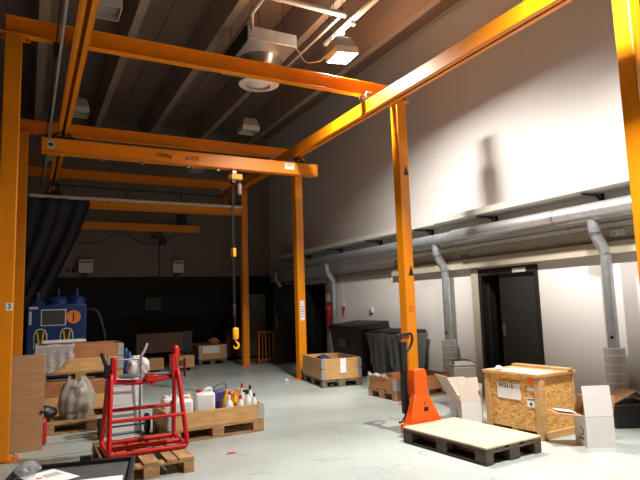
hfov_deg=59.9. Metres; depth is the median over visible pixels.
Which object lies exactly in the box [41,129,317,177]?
bridge
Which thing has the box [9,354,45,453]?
board
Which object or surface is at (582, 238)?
trim
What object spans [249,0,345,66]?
pipe
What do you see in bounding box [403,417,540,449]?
plywood sheet
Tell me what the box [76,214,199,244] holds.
crane
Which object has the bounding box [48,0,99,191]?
rail
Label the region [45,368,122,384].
pallet
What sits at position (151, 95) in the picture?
ceiling
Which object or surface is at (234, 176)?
chain hoist
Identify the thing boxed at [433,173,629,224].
tray
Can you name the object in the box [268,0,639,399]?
wall
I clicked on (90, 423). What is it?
pallet
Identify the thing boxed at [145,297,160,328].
monitor
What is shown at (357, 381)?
pallet
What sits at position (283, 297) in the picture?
door
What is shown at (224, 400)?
bottle
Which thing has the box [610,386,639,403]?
cardboard sheet
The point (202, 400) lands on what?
jerrycan
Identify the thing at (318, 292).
wall
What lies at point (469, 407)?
carton
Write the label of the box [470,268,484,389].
trim
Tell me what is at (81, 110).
ceiling light
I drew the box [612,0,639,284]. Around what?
post
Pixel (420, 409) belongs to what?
truck
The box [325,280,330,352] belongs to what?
trim
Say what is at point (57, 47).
conduit
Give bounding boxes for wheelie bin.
[365,328,400,373]
[384,329,427,371]
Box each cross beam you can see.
[4,14,405,99]
[20,119,302,158]
[28,166,247,189]
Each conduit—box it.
[41,0,68,185]
[395,218,632,256]
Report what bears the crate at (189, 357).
on the floor
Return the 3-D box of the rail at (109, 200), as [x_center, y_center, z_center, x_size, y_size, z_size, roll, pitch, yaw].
[-4.109,-0.873,12.975,4.770,0.060,0.240,2,-8,-28]
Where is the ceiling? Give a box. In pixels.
[0,0,458,155]
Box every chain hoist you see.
[150,231,165,280]
[228,169,242,349]
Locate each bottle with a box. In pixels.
[222,389,227,407]
[225,395,233,407]
[231,391,237,405]
[237,395,243,405]
[239,383,244,402]
[243,390,250,404]
[249,385,252,400]
[251,393,256,403]
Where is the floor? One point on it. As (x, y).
(311, 432)
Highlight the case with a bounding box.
[5,455,134,479]
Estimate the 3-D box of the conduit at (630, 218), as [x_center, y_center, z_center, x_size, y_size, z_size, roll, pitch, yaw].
[4.523,-0.377,6.656,0.030,0.030,12.400,2,-8,-28]
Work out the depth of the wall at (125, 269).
16.73 m
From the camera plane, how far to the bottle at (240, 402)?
6.99 m
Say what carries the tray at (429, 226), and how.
on the cable tray at (597, 188)
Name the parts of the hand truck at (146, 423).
rail, toe plate, rail, handle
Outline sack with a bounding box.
[208,337,219,343]
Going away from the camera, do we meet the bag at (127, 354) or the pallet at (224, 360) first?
the bag at (127, 354)
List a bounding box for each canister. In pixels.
[42,414,46,444]
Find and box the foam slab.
[41,338,85,343]
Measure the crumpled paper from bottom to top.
0.055 m
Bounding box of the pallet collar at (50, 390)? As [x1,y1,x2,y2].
[44,375,104,398]
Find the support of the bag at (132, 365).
on the box at (122, 395)
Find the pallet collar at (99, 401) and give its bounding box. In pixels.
[44,393,103,410]
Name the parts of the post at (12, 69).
plate, cap plate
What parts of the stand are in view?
clamp handle, frame, cheek plate, dish, rod, cheek plate, post knob, frame, latch plate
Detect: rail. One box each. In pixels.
[29,194,242,208]
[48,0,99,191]
[214,0,572,202]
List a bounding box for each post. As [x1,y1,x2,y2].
[0,29,29,463]
[12,130,33,355]
[238,190,252,365]
[292,159,310,379]
[390,100,418,404]
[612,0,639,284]
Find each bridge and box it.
[31,178,241,215]
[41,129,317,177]
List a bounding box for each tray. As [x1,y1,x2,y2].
[271,173,629,260]
[271,220,452,260]
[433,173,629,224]
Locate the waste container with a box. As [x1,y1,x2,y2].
[328,320,389,376]
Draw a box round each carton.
[435,374,482,422]
[547,385,615,447]
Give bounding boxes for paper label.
[203,345,219,353]
[340,358,345,372]
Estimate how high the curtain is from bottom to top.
3.980 m
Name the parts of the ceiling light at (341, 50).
frame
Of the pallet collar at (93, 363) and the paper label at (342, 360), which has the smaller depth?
the pallet collar at (93, 363)
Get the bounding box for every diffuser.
[98,4,118,14]
[239,77,278,91]
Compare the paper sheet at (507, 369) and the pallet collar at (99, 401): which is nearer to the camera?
the paper sheet at (507, 369)
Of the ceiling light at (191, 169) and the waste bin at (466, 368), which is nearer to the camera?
the waste bin at (466, 368)
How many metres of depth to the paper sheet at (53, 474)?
4.04 m
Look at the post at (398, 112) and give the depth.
8.74 m
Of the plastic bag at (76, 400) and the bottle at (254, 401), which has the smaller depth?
the bottle at (254, 401)
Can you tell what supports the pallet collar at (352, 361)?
on the pallet collar at (355, 372)
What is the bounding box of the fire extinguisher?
[325,301,331,325]
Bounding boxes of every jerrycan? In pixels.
[161,394,176,413]
[170,394,192,412]
[192,387,214,410]
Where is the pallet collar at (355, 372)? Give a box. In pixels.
[303,364,361,379]
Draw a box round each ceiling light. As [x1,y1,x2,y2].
[47,105,64,161]
[73,80,88,118]
[96,0,122,21]
[188,111,204,173]
[237,97,259,135]
[325,0,358,63]
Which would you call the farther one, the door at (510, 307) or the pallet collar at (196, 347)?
the pallet collar at (196, 347)
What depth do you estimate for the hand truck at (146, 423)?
7.05 m
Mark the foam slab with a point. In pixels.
(83, 339)
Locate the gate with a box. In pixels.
[256,321,273,363]
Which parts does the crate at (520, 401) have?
lid, panel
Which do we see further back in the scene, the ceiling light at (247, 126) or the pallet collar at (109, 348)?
the ceiling light at (247, 126)
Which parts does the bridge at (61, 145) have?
type plate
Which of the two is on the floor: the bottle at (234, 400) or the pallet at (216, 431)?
the pallet at (216, 431)
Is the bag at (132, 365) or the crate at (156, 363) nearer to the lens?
the bag at (132, 365)
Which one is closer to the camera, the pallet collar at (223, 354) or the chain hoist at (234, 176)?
the chain hoist at (234, 176)
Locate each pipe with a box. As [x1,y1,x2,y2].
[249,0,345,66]
[272,195,632,398]
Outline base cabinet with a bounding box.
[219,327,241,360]
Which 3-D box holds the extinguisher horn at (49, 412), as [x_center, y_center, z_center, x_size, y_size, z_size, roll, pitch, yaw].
[-3.636,2.273,7.265,0.356,0.220,0.302,2,-8,-28]
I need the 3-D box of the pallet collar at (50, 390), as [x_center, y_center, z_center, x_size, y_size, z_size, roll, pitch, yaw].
[-3.728,2.242,8.550,1.212,0.193,0.812,2,-8,-28]
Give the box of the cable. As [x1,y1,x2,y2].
[296,48,324,62]
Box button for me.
[342,273,344,315]
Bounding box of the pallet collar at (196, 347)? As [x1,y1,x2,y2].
[192,343,226,352]
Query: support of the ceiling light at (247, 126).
hanging from the ceiling
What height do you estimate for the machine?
2.030 m
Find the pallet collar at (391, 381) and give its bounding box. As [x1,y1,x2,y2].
[367,369,449,391]
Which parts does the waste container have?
label plate, lid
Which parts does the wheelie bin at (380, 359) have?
lid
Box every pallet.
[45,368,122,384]
[47,412,97,435]
[57,406,102,416]
[92,433,193,479]
[153,419,263,442]
[194,358,226,364]
[304,374,361,387]
[368,387,446,401]
[403,428,541,465]
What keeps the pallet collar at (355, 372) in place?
on the pallet at (357, 381)
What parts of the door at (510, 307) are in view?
handle, closer plate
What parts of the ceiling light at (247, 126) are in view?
frame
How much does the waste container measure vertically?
1.169 m
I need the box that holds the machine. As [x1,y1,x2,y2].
[25,288,106,376]
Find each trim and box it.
[283,268,392,284]
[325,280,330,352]
[391,238,635,276]
[394,225,634,267]
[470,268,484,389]
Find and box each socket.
[460,253,468,258]
[610,229,625,236]
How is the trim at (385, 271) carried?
attached to the wall at (538, 111)
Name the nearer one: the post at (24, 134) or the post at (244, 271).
the post at (24, 134)
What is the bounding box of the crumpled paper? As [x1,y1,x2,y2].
[495,365,502,369]
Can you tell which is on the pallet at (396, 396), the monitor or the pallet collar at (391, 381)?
the pallet collar at (391, 381)
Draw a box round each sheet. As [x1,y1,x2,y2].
[19,469,79,479]
[84,475,122,479]
[316,354,347,358]
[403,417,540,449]
[503,368,552,373]
[553,408,575,412]
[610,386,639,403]
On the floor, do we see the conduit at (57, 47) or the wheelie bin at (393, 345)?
the wheelie bin at (393, 345)
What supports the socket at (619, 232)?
attached to the wall at (538, 111)
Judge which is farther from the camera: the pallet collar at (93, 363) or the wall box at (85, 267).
the wall box at (85, 267)
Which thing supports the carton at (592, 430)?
on the floor
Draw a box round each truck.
[97,343,150,438]
[396,332,520,454]
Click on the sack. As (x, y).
(213, 340)
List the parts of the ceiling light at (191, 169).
frame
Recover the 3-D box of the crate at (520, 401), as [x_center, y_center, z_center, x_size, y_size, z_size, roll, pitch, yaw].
[2.497,1.885,6.590,0.675,0.740,0.825,2,-8,-31]
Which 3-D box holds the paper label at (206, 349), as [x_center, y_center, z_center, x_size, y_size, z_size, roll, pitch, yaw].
[-3.051,3.075,15.566,0.480,0.200,0.002,2,-8,-28]
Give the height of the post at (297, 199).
4.800 m
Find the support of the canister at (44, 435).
on the floor
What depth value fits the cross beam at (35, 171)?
14.14 m
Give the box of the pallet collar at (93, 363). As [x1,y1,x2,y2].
[45,355,123,373]
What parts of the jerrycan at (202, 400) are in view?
handle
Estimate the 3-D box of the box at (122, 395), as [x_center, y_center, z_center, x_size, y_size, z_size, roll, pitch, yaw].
[-2.570,1.970,7.252,0.430,0.320,0.240,2,-8,-31]
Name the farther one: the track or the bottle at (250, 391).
the track
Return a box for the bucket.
[213,383,238,408]
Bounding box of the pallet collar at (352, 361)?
[303,353,360,369]
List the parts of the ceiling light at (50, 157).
frame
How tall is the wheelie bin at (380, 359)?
1.019 m
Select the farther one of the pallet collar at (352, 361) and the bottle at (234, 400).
the pallet collar at (352, 361)
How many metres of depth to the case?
4.23 m
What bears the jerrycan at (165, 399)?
on the pallet at (216, 431)
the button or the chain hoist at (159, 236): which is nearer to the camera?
the button
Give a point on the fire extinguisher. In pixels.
(328, 311)
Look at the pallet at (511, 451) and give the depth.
5.55 m
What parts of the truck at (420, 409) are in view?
lever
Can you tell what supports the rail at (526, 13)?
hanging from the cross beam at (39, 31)
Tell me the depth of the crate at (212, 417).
6.75 m
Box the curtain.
[22,197,89,354]
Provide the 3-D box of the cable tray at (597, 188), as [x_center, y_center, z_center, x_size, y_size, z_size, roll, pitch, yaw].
[2.934,-0.408,9.181,0.480,0.280,18.300,2,-8,-28]
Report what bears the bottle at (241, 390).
on the pallet at (216, 431)
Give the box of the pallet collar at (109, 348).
[34,341,123,359]
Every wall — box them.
[0,108,271,362]
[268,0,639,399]
[313,275,498,353]
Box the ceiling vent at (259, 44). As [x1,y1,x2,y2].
[218,0,296,91]
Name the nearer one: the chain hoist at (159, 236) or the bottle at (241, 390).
the bottle at (241, 390)
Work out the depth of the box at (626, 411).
6.52 m
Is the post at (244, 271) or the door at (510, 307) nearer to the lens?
the door at (510, 307)
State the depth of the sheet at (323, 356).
10.93 m
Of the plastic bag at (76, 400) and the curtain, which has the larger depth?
the curtain
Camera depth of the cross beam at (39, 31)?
7.48 m
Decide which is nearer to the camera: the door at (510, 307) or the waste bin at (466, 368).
the waste bin at (466, 368)
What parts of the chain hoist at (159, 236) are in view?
motor, load chain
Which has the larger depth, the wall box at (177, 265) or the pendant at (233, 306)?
the wall box at (177, 265)
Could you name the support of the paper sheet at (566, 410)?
on the carton at (592, 430)
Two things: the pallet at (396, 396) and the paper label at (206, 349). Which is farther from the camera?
the paper label at (206, 349)
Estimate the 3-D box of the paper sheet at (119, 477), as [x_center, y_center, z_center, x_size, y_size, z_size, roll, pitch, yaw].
[-1.565,1.685,3.827,0.380,0.003,0.280,0,-7,-18]
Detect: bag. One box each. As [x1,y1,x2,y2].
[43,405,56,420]
[57,374,95,419]
[123,348,131,376]
[127,355,149,376]
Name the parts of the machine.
glass, pane, glass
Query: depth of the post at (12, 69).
6.18 m
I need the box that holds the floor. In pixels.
[0,355,639,479]
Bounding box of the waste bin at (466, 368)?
[448,359,475,377]
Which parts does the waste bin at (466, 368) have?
lid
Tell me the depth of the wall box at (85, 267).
15.55 m
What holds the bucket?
on the pallet at (216, 431)
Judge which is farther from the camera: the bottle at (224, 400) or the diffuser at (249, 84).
the diffuser at (249, 84)
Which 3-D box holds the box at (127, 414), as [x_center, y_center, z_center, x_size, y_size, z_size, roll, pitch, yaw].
[-2.559,2.298,7.212,0.430,0.340,0.240,2,-8,-29]
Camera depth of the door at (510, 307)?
9.22 m
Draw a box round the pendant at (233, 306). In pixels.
[232,305,235,315]
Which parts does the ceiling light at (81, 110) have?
frame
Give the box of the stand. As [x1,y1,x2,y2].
[99,345,188,457]
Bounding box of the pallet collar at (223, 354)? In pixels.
[188,351,226,359]
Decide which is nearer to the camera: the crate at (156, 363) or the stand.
the stand
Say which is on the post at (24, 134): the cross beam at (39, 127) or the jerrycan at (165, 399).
the cross beam at (39, 127)
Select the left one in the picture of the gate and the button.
the gate
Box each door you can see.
[273,283,327,364]
[478,264,544,368]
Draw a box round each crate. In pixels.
[132,330,191,356]
[147,357,163,372]
[152,401,264,431]
[177,354,193,370]
[482,363,575,440]
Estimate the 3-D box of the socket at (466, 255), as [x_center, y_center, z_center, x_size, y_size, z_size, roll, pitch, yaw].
[2.647,0.295,10.153,0.028,0.090,0.200,2,-8,-28]
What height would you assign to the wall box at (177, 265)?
0.530 m
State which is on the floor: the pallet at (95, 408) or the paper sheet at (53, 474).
the pallet at (95, 408)
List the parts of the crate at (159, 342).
panel, frame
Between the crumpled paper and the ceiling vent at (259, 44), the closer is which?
the crumpled paper
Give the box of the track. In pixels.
[323,0,378,45]
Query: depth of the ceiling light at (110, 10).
7.27 m
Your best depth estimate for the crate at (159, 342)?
14.62 m
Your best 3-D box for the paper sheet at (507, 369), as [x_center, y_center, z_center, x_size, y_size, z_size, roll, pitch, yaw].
[2.408,1.534,6.512,0.270,0.003,0.560,2,-8,-32]
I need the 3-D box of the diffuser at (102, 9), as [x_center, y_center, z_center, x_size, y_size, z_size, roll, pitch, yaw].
[-2.789,-3.042,7.192,0.352,0.022,0.352,2,-8,-28]
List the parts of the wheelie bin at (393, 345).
lid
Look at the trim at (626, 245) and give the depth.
8.72 m
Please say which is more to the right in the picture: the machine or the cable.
the cable
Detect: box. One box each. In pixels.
[78,259,92,278]
[104,378,141,405]
[112,403,141,432]
[172,260,183,277]
[613,398,639,428]
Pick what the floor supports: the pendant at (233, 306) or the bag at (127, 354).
the bag at (127, 354)
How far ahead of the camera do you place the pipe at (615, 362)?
8.28 m
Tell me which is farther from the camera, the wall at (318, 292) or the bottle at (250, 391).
the wall at (318, 292)
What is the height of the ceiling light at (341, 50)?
1.860 m
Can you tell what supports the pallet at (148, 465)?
on the floor
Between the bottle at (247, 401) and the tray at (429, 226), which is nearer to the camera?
the bottle at (247, 401)

